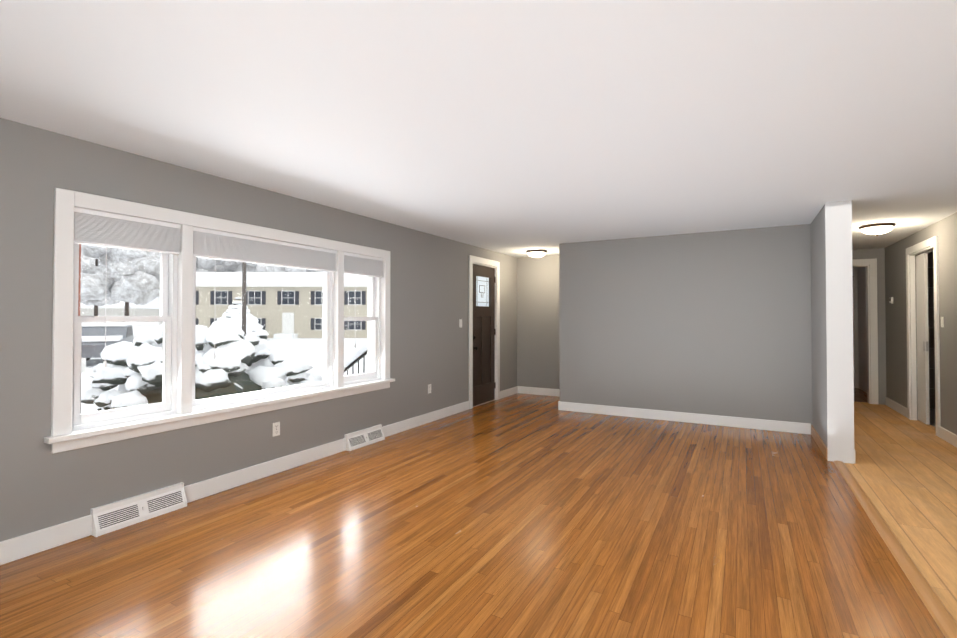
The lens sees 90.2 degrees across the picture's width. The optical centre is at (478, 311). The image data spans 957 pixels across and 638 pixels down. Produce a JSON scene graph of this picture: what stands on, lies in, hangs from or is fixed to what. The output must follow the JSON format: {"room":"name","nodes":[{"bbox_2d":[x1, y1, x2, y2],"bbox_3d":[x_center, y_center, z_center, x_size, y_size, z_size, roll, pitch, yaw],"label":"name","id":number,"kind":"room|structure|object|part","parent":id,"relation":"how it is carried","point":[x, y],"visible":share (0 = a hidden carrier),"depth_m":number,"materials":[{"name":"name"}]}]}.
{"room":"empty living room","nodes":[
{"label":"empty living room","id":0,"kind":"room"},
{"bbox_2d":[0,118,516,541],"bbox_3d":[-1.712,0.181,4.489,0.250,2.440,9.800,0,-1,29],"label":"wall","id":1,"kind":"structure","parent":0,"point":[42,486],"depth_m":3.38,"materials":[{"name":"grey paint"}]},
{"bbox_2d":[0,515,91,564],"bbox_3d":[-3.138,1.300,1.615,0.020,0.125,3.064,0,-1,29],"label":"baseboard","id":2,"kind":"structure","parent":1,"relation":"attached to","point":[23,546],"depth_m":2.75,"materials":[{"name":"white paint"}]},
{"bbox_2d":[91,482,186,536],"bbox_3d":[-2.243,1.304,3.179,0.074,0.160,0.548,0,-1,29],"label":"air vent","id":3,"kind":"object","parent":1,"relation":"in","point":[112,517],"visible":1,"depth_m":3.14,"materials":[{"name":"white plastic"}]},
{"bbox_2d":[44,188,394,453],"bbox_3d":[-1.847,0.066,4.182,0.318,1.562,3.120,0,-1,29],"label":"window","id":4,"kind":"structure","parent":1,"relation":"in","point":[63,437],"depth_m":3.45,"materials":[{"name":"white paint"}]},
{"bbox_3d":[-2.400,0.049,3.214,0.130,1.374,0.640,0,-1,29],"label":"window sash","id":5,"kind":"part","parent":4,"relation":"part of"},
{"bbox_2d":[74,207,180,367],"bbox_3d":[-2.321,-0.140,3.173,0.041,0.989,0.628,0,-1,29],"label":"window blind","id":6,"kind":"object","parent":4,"relation":"attached to","point":[98,228],"visible":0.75,"depth_m":3.13,"materials":[{"name":"white fabric"}]},
{"bbox_3d":[-1.858,0.062,4.194,0.130,1.374,1.440,0,-1,29],"label":"window sash","id":7,"kind":"part","parent":4,"relation":"part of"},
{"bbox_2d":[193,227,336,358],"bbox_3d":[-1.779,-0.127,4.153,0.041,0.989,1.428,0,-1,29],"label":"window blind","id":8,"kind":"object","parent":4,"relation":"attached to","point":[213,244],"visible":0.83,"depth_m":4.00,"materials":[{"name":"white fabric"}]},
{"bbox_3d":[-1.319,0.075,5.170,0.130,1.374,0.630,0,-1,29],"label":"window sash","id":9,"kind":"part","parent":4,"relation":"part of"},
{"bbox_2d":[344,252,383,347],"bbox_3d":[-1.240,-0.114,5.129,0.041,0.989,0.618,0,-1,29],"label":"window blind","id":10,"kind":"object","parent":4,"relation":"attached to","point":[361,265],"visible":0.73,"depth_m":5.11,"materials":[{"name":"white fabric"}]},
{"bbox_2d":[184,438,345,502],"bbox_3d":[-1.745,1.334,4.138,0.016,0.125,1.620,0,-1,29],"label":"baseboard","id":11,"kind":"structure","parent":1,"relation":"attached to","point":[211,486],"depth_m":3.97,"materials":[{"name":"white paint"}]},
{"bbox_2d":[273,422,279,436],"bbox_3d":[-1.753,1.017,4.135,0.010,0.115,0.070,0,-1,29],"label":"electrical outlet","id":12,"kind":"object","parent":1,"relation":"attached to","point":[276,428],"visible":1,"depth_m":4.13,"materials":[{"name":"white plastic"}]},
{"bbox_2d":[345,424,384,450],"bbox_3d":[-1.200,1.329,5.065,0.074,0.160,0.538,0,-1,29],"label":"air vent","id":13,"kind":"object","parent":1,"relation":"in","point":[362,438],"visible":0.98,"depth_m":5.03,"materials":[{"name":"white plastic"}]},
{"bbox_2d":[382,401,468,436],"bbox_3d":[-0.618,1.362,6.177,0.016,0.125,1.980,0,-1,29],"label":"baseboard","id":14,"kind":"structure","parent":1,"relation":"attached to","point":[397,427],"depth_m":6.02,"materials":[{"name":"white paint"}]},
{"bbox_2d":[473,264,495,406],"bbox_3d":[0.091,0.355,7.512,0.114,2.162,0.794,0,-1,29],"label":"front door","id":15,"kind":"structure","parent":1,"relation":"in","point":[484,332],"depth_m":7.53,"materials":[{"name":"brown wood"}]},
{"bbox_2d":[469,255,499,408],"bbox_3d":[-0.005,0.303,7.555,0.270,2.285,1.000,0,-1,29],"label":"door frame","id":16,"kind":"structure","parent":1,"relation":"attached to","point":[472,259],"depth_m":7.59,"materials":[{"name":"white paint"}]},
{"bbox_2d":[500,386,519,398],"bbox_3d":[0.519,1.389,8.231,0.020,0.125,0.716,0,-1,29],"label":"baseboard","id":17,"kind":"structure","parent":1,"relation":"attached to","point":[514,390],"depth_m":8.25,"materials":[{"name":"white paint"}]},
{"bbox_2d":[0,388,956,637],"bbox_3d":[2.108,1.451,4.457,6.950,0.100,13.470,0,-1,29],"label":"floor","id":18,"kind":"structure","parent":0,"point":[518,515],"depth_m":2.83,"materials":[{"name":"brown wood"}]},
{"bbox_2d":[833,460,956,637],"bbox_3d":[1.627,1.352,1.314,0.080,0.013,7.200,0,-1,29],"label":"transition strip","id":19,"kind":"object","parent":18,"relation":"on","point":[944,620],"depth_m":2.59,"materials":[{"name":"brown wood"}]},
{"bbox_2d":[0,0,956,256],"bbox_3d":[2.108,-1.114,4.492,6.950,0.150,13.470,0,-1,29],"label":"ceiling","id":20,"kind":"structure","parent":0,"point":[516,128],"depth_m":2.45,"materials":[{"name":"white paint"}]},
{"bbox_2d":[526,250,546,258],"bbox_3d":[0.948,-0.931,7.776,0.340,0.127,0.340,0,-1,29],"label":"light","id":21,"kind":"object","parent":20,"relation":"attached to","point":[536,254],"visible":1,"depth_m":7.67,"materials":[{"name":"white glass"}]},
{"bbox_2d":[859,223,895,235],"bbox_3d":[4.713,-0.960,5.638,0.340,0.127,0.340,0,-1,29],"label":"light","id":22,"kind":"object","parent":20,"relation":"attached to","point":[876,229],"visible":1,"depth_m":5.55,"materials":[{"name":"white glass"}]},
{"bbox_2d":[517,255,559,388],"bbox_3d":[2.591,0.223,7.623,4.250,2.440,0.150,0,-1,29],"label":"wall","id":23,"kind":"structure","parent":0,"point":[538,347],"depth_m":8.39,"materials":[{"name":"grey paint"}]},
{"bbox_2d":[520,386,559,396],"bbox_3d":[2.552,1.380,7.537,4.250,0.125,0.020,0,-1,29],"label":"baseboard","id":24,"kind":"structure","parent":23,"relation":"attached to","point":[524,390],"depth_m":8.34,"materials":[{"name":"white paint"}]},
{"bbox_2d":[559,224,811,424],"bbox_3d":[2.553,0.206,6.313,3.050,2.440,0.120,0,-1,29],"label":"wall","id":25,"kind":"structure","parent":0,"point":[715,323],"depth_m":6.13,"materials":[{"name":"grey paint"}]},
{"bbox_2d":[558,401,810,433],"bbox_3d":[2.505,1.363,6.249,3.054,0.125,0.020,0,-1,29],"label":"baseboard","id":26,"kind":"structure","parent":25,"relation":"attached to","point":[751,423],"depth_m":6.11,"materials":[{"name":"white paint"}]},
{"bbox_2d":[811,205,826,445],"bbox_3d":[4.382,0.205,6.274,0.190,2.440,4.120,0,-1,29],"label":"wall","id":27,"kind":"structure","parent":0,"point":[818,329],"depth_m":4.97,"materials":[{"name":"grey paint"}]},
{"bbox_2d":[811,425,827,459],"bbox_3d":[3.570,1.352,5.001,0.016,0.112,1.134,0,-1,29],"label":"baseboard","id":28,"kind":"structure","parent":27,"relation":"attached to","point":[820,443],"depth_m":4.89,"materials":[{"name":"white wood"}]},
{"bbox_2d":[825,200,854,463],"bbox_3d":[3.382,0.181,4.464,0.200,2.440,0.015,0,-1,29],"label":"trim","id":29,"kind":"structure","parent":27,"relation":"attached to","point":[839,338],"depth_m":4.46,"materials":[{"name":"white paint"}]},
{"bbox_2d":[852,267,857,387],"bbox_3d":[6.676,0.250,9.576,1.470,2.440,0.120,0,-1,29],"label":"wall","id":30,"kind":"structure","parent":0,"point":[854,269],"depth_m":9.18,"materials":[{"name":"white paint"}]},
{"bbox_2d":[852,248,885,404],"bbox_3d":[5.896,0.225,7.721,1.060,2.440,0.120,0,-1,29],"label":"wall","id":31,"kind":"structure","parent":0,"point":[877,253],"depth_m":7.44,"materials":[{"name":"grey paint"}]},
{"bbox_2d":[852,258,878,403],"bbox_3d":[5.848,0.305,7.736,0.960,2.285,0.140,0,-1,29],"label":"door frame","id":32,"kind":"structure","parent":31,"relation":"attached to","point":[870,265],"depth_m":7.48,"materials":[{"name":"white paint"}]},
{"bbox_2d":[857,212,956,434],"bbox_3d":[4.151,0.166,3.345,0.120,2.440,13.470,0,-1,29],"label":"wall","id":33,"kind":"structure","parent":0,"point":[944,230],"depth_m":6.49,"materials":[{"name":"grey paint"}]},
{"bbox_2d":[853,302,853,365],"bbox_3d":[6.751,0.390,9.255,0.850,2.150,0.045,0,-1,29],"label":"door","id":34,"kind":"structure","parent":33,"relation":"in","point":[853,333],"depth_m":9.04,"materials":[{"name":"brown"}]},
{"bbox_2d":[885,397,907,417],"bbox_3d":[6.039,1.371,6.885,0.016,0.125,1.140,0,-1,29],"label":"baseboard","id":35,"kind":"structure","parent":33,"relation":"attached to","point":[890,403],"depth_m":6.82,"materials":[{"name":"white paint"}]},
{"bbox_2d":[916,253,929,424],"bbox_3d":[5.712,0.335,6.133,0.038,2.153,0.326,0,-1,29],"label":"pocket door","id":36,"kind":"structure","parent":33,"relation":"in","point":[922,338],"depth_m":6.07,"materials":[{"name":"white paint"}]},
{"bbox_2d":[906,236,940,436],"bbox_3d":[5.505,0.281,5.886,0.070,2.285,1.150,0,-1,29],"label":"door frame","id":37,"kind":"structure","parent":33,"relation":"attached to","point":[916,249],"depth_m":6.28,"materials":[{"name":"white paint"}]},
{"bbox_2d":[928,251,934,408],"bbox_3d":[6.832,0.216,7.079,0.960,2.440,0.100,0,-1,29],"label":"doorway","id":38,"kind":"structure","parent":33,"relation":"attached to","point":[931,331],"depth_m":7.07,"materials":[{"name":"black"}]},
{"bbox_2d":[941,317,943,326],"bbox_3d":[5.160,0.112,5.308,0.012,0.117,0.072,0,-1,29],"label":"bathroom light switch","id":39,"kind":"object","parent":33,"relation":"attached to","point":[942,321],"visible":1,"depth_m":5.29,"materials":[{"name":"white plastic"}]},
{"bbox_2d":[939,426,956,447],"bbox_3d":[3.054,1.299,1.489,0.020,0.125,8.894,0,-1,29],"label":"baseboard","id":40,"kind":"structure","parent":33,"relation":"attached to","point":[944,434],"depth_m":5.13,"materials":[{"name":"white paint"}]},
{"label":"outside","id":41,"kind":"structure","parent":0,"visible":0},
{"bbox_2d":[81,338,366,413],"bbox_3d":[-63.578,2.918,57.904,159.750,0.500,280.000,0,-1,29],"label":"snow ground","id":42,"kind":"structure","parent":41,"point":[87,379],"depth_m":25.67,"materials":[{"name":"white snow"}]},
{"bbox_2d":[81,244,108,271],"bbox_3d":[-72.898,-6.862,87.829,13.321,19.861,13.454,0,-1,29],"label":"tree","id":43,"kind":"object","parent":42,"relation":"on","point":[85,263],"depth_m":84.80,"materials":[{"name":"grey plant"}]},
{"bbox_2d":[80,244,119,315],"bbox_3d":[-45.953,-3.534,56.903,7.518,12.376,10.023,0,-1,29],"label":"tree","id":44,"kind":"object","parent":42,"relation":"on","point":[101,261],"depth_m":56.84,"materials":[{"name":"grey plant"}]},
{"bbox_2d":[81,322,133,359],"bbox_3d":[-16.254,1.289,20.566,1.880,1.744,4.500,0,-1,-31],"label":"suv","id":45,"kind":"object","parent":42,"relation":"on","point":[87,340],"depth_m":19.80,"materials":[{"name":"grey paint"}]},
{"bbox_2d":[80,244,159,315],"bbox_3d":[-37.638,-3.952,51.268,8.877,13.060,10.019,0,-1,29],"label":"tree","id":46,"kind":"object","parent":42,"relation":"on","point":[143,265],"depth_m":49.62,"materials":[{"name":"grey plant"}]},
{"bbox_2d":[80,297,161,323],"bbox_3d":[-54.163,-0.648,70.888,10.400,6.980,8.920,0,-1,-9],"label":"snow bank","id":47,"kind":"object","parent":42,"relation":"on","point":[155,306],"depth_m":67.40,"materials":[{"name":"white snow"}]},
{"bbox_2d":[129,322,160,338],"bbox_3d":[-18.865,1.369,26.518,1.880,1.744,4.500,0,-1,-31],"label":"car","id":48,"kind":"object","parent":42,"relation":"on","point":[136,330],"depth_m":26.05,"materials":[{"name":"white paint"}]},
{"bbox_2d":[81,323,321,411],"bbox_3d":[-2.821,1.122,5.813,2.135,1.995,3.222,0,-1,29],"label":"shrub","id":49,"kind":"object","parent":42,"relation":"on","point":[156,339],"depth_m":4.89,"materials":[{"name":"grey"}]},
{"bbox_2d":[196,264,225,271],"bbox_3d":[-60.966,-5.095,112.040,13.557,16.976,13.852,0,-1,29],"label":"tree","id":50,"kind":"object","parent":42,"relation":"on","point":[219,268],"depth_m":108.86,"materials":[{"name":"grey plant"}]},
{"bbox_2d":[198,257,250,271],"bbox_3d":[-51.658,-7.541,102.338,17.227,21.606,19.088,0,-1,29],"label":"tree","id":51,"kind":"object","parent":42,"relation":"on","point":[224,263],"depth_m":97.05,"materials":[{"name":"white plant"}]},
{"bbox_2d":[212,297,268,338],"bbox_3d":[-20.722,0.740,40.847,4.818,4.024,5.028,0,-1,29],"label":"evergreen","id":52,"kind":"object","parent":42,"relation":"on","point":[252,323],"depth_m":40.17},
{"bbox_2d":[242,262,245,338],"bbox_3d":[-15.053,-2.948,30.648,2.400,10.500,0.266,0,-1,29],"label":"utility pole","id":53,"kind":"object","parent":42,"relation":"on","point":[244,293],"depth_m":30.52,"materials":[{"name":"grey wood"}]},
{"bbox_2d":[240,262,305,271],"bbox_3d":[-37.319,-5.744,87.960,15.634,17.628,15.646,0,-1,29],"label":"tree","id":54,"kind":"object","parent":42,"relation":"on","point":[267,268],"depth_m":83.17,"materials":[{"name":"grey plant"}]},
{"bbox_2d":[196,272,366,338],"bbox_3d":[-19.831,-1.190,49.165,19.900,7.480,9.650,0,-1,-1],"label":"house","id":55,"kind":"structure","parent":42,"relation":"on","point":[235,290],"depth_m":45.55,"materials":[{"name":"beige"}]},
{"bbox_2d":[344,344,366,374],"bbox_3d":[-1.570,1.197,7.522,2.090,1.590,0.090,0,-1,29],"label":"railing","id":56,"kind":"object","parent":42,"relation":"on","point":[358,354],"depth_m":7.72,"materials":[{"name":"black metal"}]}
]}

